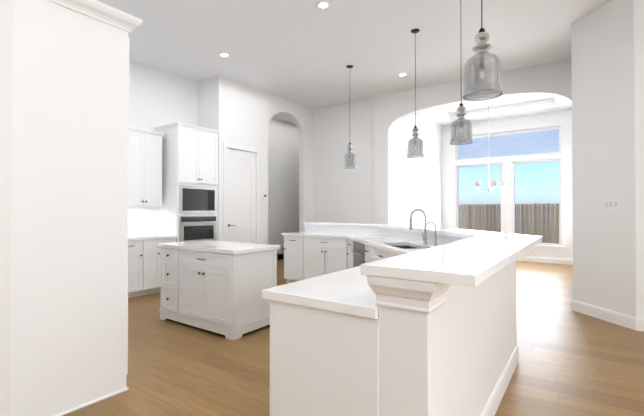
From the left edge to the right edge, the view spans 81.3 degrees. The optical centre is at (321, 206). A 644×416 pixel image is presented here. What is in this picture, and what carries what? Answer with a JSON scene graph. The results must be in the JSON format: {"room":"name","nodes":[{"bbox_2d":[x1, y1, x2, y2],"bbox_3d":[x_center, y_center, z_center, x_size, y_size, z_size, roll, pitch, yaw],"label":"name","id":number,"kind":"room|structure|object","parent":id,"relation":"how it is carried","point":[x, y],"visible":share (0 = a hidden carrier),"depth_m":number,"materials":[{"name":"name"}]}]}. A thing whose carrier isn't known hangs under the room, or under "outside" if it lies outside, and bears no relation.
{"room":"kitchen","nodes":[
{"label":"kitchen","id":0,"kind":"room"},
{"bbox_2d":[0,0,12,415],"bbox_3d":[-3.297,-0.554,3.124,3.580,3.800,0.160,0,-1,35],"label":"wall","id":1,"kind":"structure","parent":0,"point":[6,32],"depth_m":2.13,"materials":[{"name":"paint"}]},
{"bbox_2d":[128,60,197,233],"bbox_3d":[-3.562,-0.526,5.729,0.150,3.800,3.795,0,-1,35],"label":"wall","id":2,"kind":"structure","parent":0,"point":[157,97],"depth_m":6.57,"materials":[{"name":"paint"}]},
{"bbox_2d":[129,127,163,205],"bbox_3d":[-3.013,-0.625,6.090,0.327,1.226,0.704,0,-1,35],"label":"upper cabinet","id":3,"kind":"object","parent":2,"relation":"attached to","point":[146,151],"depth_m":6.05,"materials":[{"name":"paint"}]},
{"bbox_2d":[198,76,224,240],"bbox_3d":[-2.170,-0.511,7.158,0.780,3.800,0.145,0,-1,35],"label":"wall","id":4,"kind":"structure","parent":0,"point":[211,103],"depth_m":6.96,"materials":[{"name":"paint"}]},
{"bbox_2d":[225,78,312,243],"bbox_3d":[-0.447,-0.491,9.061,0.150,3.800,4.950,0,-1,35],"label":"wall","id":5,"kind":"structure","parent":0,"point":[250,112],"depth_m":7.85,"materials":[{"name":"paint"}]},
{"bbox_2d":[227,148,255,242],"bbox_3d":[-1.575,0.140,7.341,0.106,2.490,0.772,0,-1,35],"label":"pantry door","id":6,"kind":"structure","parent":5,"relation":"in","point":[241,196],"depth_m":7.36,"materials":[{"name":"paint"}]},
{"bbox_2d":[223,142,259,243],"bbox_3d":[-1.558,0.098,7.329,0.018,2.585,0.950,0,-1,35],"label":"door frame","id":7,"kind":"structure","parent":5,"relation":"attached to","point":[239,147],"depth_m":7.27,"materials":[{"name":"paint"}]},
{"bbox_2d":[268,117,298,257],"bbox_3d":[-1.510,-0.483,9.809,0.150,3.800,4.950,0,-1,35],"label":"wall","id":8,"kind":"structure","parent":0,"point":[283,176],"depth_m":10.28,"materials":[{"name":"paint"}]},
{"bbox_2d":[277,253,283,259],"bbox_3d":[-1.182,1.350,10.139,0.016,0.140,3.680,0,-1,35],"label":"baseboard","id":9,"kind":"structure","parent":8,"relation":"attached to","point":[279,256],"depth_m":10.19,"materials":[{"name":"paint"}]},
{"bbox_2d":[313,98,373,222],"bbox_3d":[0.529,-0.494,8.821,1.718,3.800,0.200,0,-1,35],"label":"wall","id":10,"kind":"structure","parent":0,"point":[346,195],"depth_m":8.72,"materials":[{"name":"paint"}]},
{"bbox_2d":[63,259,643,415],"bbox_3d":[0.690,1.403,3.747,13.800,0.100,15.400,0,-1,35],"label":"floor","id":11,"kind":"structure","parent":0,"point":[571,362],"depth_m":3.18,"materials":[{"name":"brown wood"}]},
{"bbox_2d":[9,0,142,415],"bbox_3d":[-1.990,-0.025,2.770,1.060,2.735,0.766,0,-1,35],"label":"tall cabinet","id":12,"kind":"object","parent":11,"relation":"on","point":[69,225],"visible":1,"depth_m":2.45,"materials":[{"name":"paint"}]},
{"bbox_2d":[128,238,147,297],"bbox_3d":[-3.080,0.937,5.735,0.607,0.874,0.495,0,-1,35],"label":"base cabinet","id":13,"kind":"object","parent":11,"relation":"on","point":[137,251],"depth_m":5.66,"materials":[{"name":"paint"}]},
{"bbox_2d":[148,238,175,294],"bbox_3d":[-2.831,0.941,6.089,0.607,0.874,0.630,0,-1,35],"label":"base cabinet","id":14,"kind":"object","parent":11,"relation":"on","point":[154,252],"depth_m":5.88,"materials":[{"name":"paint"}]},
{"bbox_2d":[128,234,175,241],"bbox_3d":[-3.280,0.476,5.437,0.628,0.042,2.220,0,-1,35],"label":"countertop","id":15,"kind":"structure","parent":14,"relation":"on","point":[131,237],"depth_m":5.92,"materials":[{"name":"white stone"}]},
{"bbox_2d":[156,122,219,241],"bbox_3d":[-2.392,-0.004,6.702,0.633,2.776,0.842,0,-1,35],"label":"tall cabinet","id":16,"kind":"object","parent":11,"relation":"on","point":[173,174],"depth_m":6.41,"materials":[{"name":"paint"}]},
{"bbox_2d":[157,244,279,339],"bbox_3d":[-1.251,0.923,4.426,1.334,0.874,0.716,0,-1,35],"label":"kitchen island","id":17,"kind":"object","parent":11,"relation":"on","point":[216,287],"depth_m":4.06,"materials":[{"name":"paint"}]},
{"bbox_2d":[161,240,279,251],"bbox_3d":[-1.242,0.466,4.444,1.354,0.042,0.704,0,-1,35],"label":"island countertop","id":18,"kind":"structure","parent":17,"relation":"on","point":[205,245],"depth_m":4.30,"materials":[{"name":"white stone"}]},
{"bbox_2d":[270,242,539,415],"bbox_3d":[1.360,0.825,3.507,0.820,1.050,4.532,0,-1,35],"label":"base cabinet","id":19,"kind":"object","parent":11,"relation":"on","point":[387,328],"depth_m":1.73,"materials":[{"name":"paint"}]},
{"bbox_2d":[262,290,377,321],"bbox_3d":[0.612,0.450,2.901,0.941,0.043,2.709,0,-1,35],"label":"countertop","id":20,"kind":"structure","parent":19,"relation":"on","point":[273,295],"depth_m":1.67,"materials":[{"name":"white stone"}]},
{"bbox_2d":[281,222,541,289],"bbox_3d":[0.191,0.289,4.432,4.170,0.042,4.755,0,-1,35],"label":"countertop","id":21,"kind":"structure","parent":19,"relation":"on","point":[460,257],"depth_m":3.65,"materials":[{"name":"white stone"}]},
{"bbox_2d":[351,241,364,267],"bbox_3d":[0.785,0.937,5.356,0.641,0.866,0.592,0,-1,-10],"label":"dishwasher","id":22,"kind":"object","parent":21,"relation":"in","point":[358,251],"visible":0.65,"depth_m":5.31,"materials":[{"name":"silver metal"}]},
{"bbox_2d":[394,245,416,248],"bbox_3d":[0.964,0.596,4.346,0.425,0.213,0.830,0,-1,-10],"label":"sink","id":23,"kind":"object","parent":21,"relation":"in","point":[406,247],"visible":0.02,"depth_m":4.76,"materials":[{"name":"silver metal"}]},
{"bbox_2d":[409,209,427,244],"bbox_3d":[1.136,0.233,4.374,0.172,0.421,0.216,0,-1,35],"label":"faucet","id":24,"kind":"object","parent":21,"relation":"on","point":[410,226],"visible":0.88,"depth_m":4.35,"materials":[{"name":"silver metal"}]},
{"bbox_2d":[424,222,436,246],"bbox_3d":[1.193,0.302,4.117,0.151,0.278,0.036,0,-1,-7],"label":"gooseneck faucet","id":25,"kind":"object","parent":21,"relation":"on","point":[435,242],"visible":0.96,"depth_m":4.11,"materials":[{"name":"silver metal"}]},
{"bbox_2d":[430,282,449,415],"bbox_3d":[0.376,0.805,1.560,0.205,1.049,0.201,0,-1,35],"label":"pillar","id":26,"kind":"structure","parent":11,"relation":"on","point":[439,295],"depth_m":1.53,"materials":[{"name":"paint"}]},
{"bbox_2d":[97,0,610,125],"bbox_3d":[0.718,-2.597,3.831,13.800,0.300,15.500,0,-1,35],"label":"ceiling","id":27,"kind":"structure","parent":0,"point":[304,53],"depth_m":5.54,"materials":[{"name":"paint"}]},
{"bbox_2d":[219,53,229,56],"bbox_3d":[-1.558,-2.421,5.981,0.180,0.004,0.180,0,-1,35],"label":"recessed light","id":28,"kind":"object","parent":27,"relation":"in","point":[224,54],"visible":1,"depth_m":5.96,"materials":[{"name":"paint"}]},
{"bbox_2d":[316,1,330,8],"bbox_3d":[0.015,-2.437,4.532,0.180,0.004,0.180,0,-1,35],"label":"recessed light","id":29,"kind":"object","parent":27,"relation":"in","point":[323,5],"visible":1,"depth_m":4.53,"materials":[{"name":"paint"}]},
{"bbox_2d":[343,65,356,168],"bbox_3d":[0.479,-1.543,6.442,0.242,1.749,0.242,0,-1,35],"label":"pendant light","id":30,"kind":"object","parent":27,"relation":"hanging from","point":[349,159],"visible":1,"depth_m":6.36,"materials":[{"name":"clear glass"}]},
{"bbox_2d":[407,29,424,157],"bbox_3d":[1.288,-1.557,5.164,0.242,1.749,0.242,0,-1,35],"label":"pendant light","id":31,"kind":"object","parent":27,"relation":"hanging from","point":[415,148],"visible":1,"depth_m":5.11,"materials":[{"name":"clear glass"}]},
{"bbox_2d":[450,0,472,144],"bbox_3d":[1.519,-1.568,4.092,0.242,1.749,0.242,0,-1,35],"label":"pendant light","id":32,"kind":"object","parent":27,"relation":"hanging from","point":[461,129],"visible":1,"depth_m":4.01,"materials":[{"name":"clear glass"}]},
{"bbox_2d":[462,0,502,100],"bbox_3d":[1.027,-1.586,2.411,0.242,1.749,0.242,0,-1,35],"label":"pendant light","id":33,"kind":"object","parent":27,"relation":"hanging from","point":[482,74],"visible":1,"depth_m":2.34,"materials":[{"name":"clear glass"}]},
{"bbox_2d":[486,103,490,168],"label":"chandelier","id":34,"kind":"object","parent":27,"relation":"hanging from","point":[487,104],"depth_m":8.69,"materials":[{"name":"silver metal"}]},
{"bbox_2d":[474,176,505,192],"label":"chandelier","id":35,"kind":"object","parent":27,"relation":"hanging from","point":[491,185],"depth_m":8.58,"materials":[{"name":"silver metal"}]},
{"bbox_2d":[393,114,441,226],"bbox_3d":[2.452,-0.485,9.644,0.200,3.800,3.360,0,-1,35],"label":"wall","id":36,"kind":"structure","parent":0,"point":[417,183],"depth_m":9.47,"materials":[{"name":"paint"}]},
{"bbox_2d":[374,59,571,222],"bbox_3d":[2.697,-0.510,7.247,3.640,3.800,0.280,0,-1,35],"label":"arch","id":37,"kind":"object","parent":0,"point":[392,111],"visible":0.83,"depth_m":7.56,"materials":[{"name":"paint"}]},
{"bbox_2d":[441,109,572,258],"bbox_3d":[4.825,-0.480,10.150,3.500,3.800,0.200,0,-1,35],"label":"wall","id":38,"kind":"structure","parent":0,"point":[561,118],"depth_m":9.88,"materials":[{"name":"paint"}]},
{"bbox_2d":[456,126,563,250],"bbox_3d":[4.890,-0.461,10.025,2.670,3.100,0.210,0,-1,35],"label":"nook window","id":39,"kind":"structure","parent":38,"relation":"in","point":[553,246],"depth_m":9.91,"materials":[{"name":"glass"}]},
{"bbox_2d":[516,256,572,264],"bbox_3d":[4.854,1.349,9.976,3.265,0.140,0.016,0,-1,35],"label":"baseboard","id":40,"kind":"structure","parent":38,"relation":"attached to","point":[546,260],"depth_m":9.42,"materials":[{"name":"paint"}]},
{"bbox_2d":[571,0,643,317],"bbox_3d":[6.809,-0.531,5.332,5.290,3.800,5.800,0,-1,35],"label":"wall block","id":41,"kind":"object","parent":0,"point":[607,45],"visible":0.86,"depth_m":4.44,"materials":[{"name":"paint"}]},
{"bbox_2d":[572,298,643,331],"bbox_3d":[6.736,1.298,5.231,5.296,0.140,5.614,0,-1,35],"label":"baseboard","id":42,"kind":"structure","parent":41,"relation":"attached to","point":[625,320],"depth_m":4.42,"materials":[{"name":"paint"}]},
{"bbox_2d":[603,198,619,209],"bbox_3d":[3.404,-0.030,4.413,0.010,0.130,0.200,0,-1,-10],"label":"switch","id":43,"kind":"object","parent":41,"relation":"attached to","point":[610,204],"visible":1,"depth_m":4.41,"materials":[{"name":"white plastic"}]},
{"label":"outside","id":44,"kind":"structure","parent":0,"visible":0},
{"bbox_2d":[460,226,555,242],"bbox_3d":[12.766,1.849,22.300,55.000,0.100,28.750,0,-1,35],"label":"ground","id":45,"kind":"structure","parent":44,"point":[520,231],"depth_m":28.28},
{"bbox_2d":[459,203,558,243],"bbox_3d":[8.166,0.798,15.703,23.080,1.862,0.148,0,-1,35],"label":"fence","id":46,"kind":"object","parent":45,"relation":"on","point":[491,211],"depth_m":15.52,"materials":[{"name":"brown wood"}]}
]}

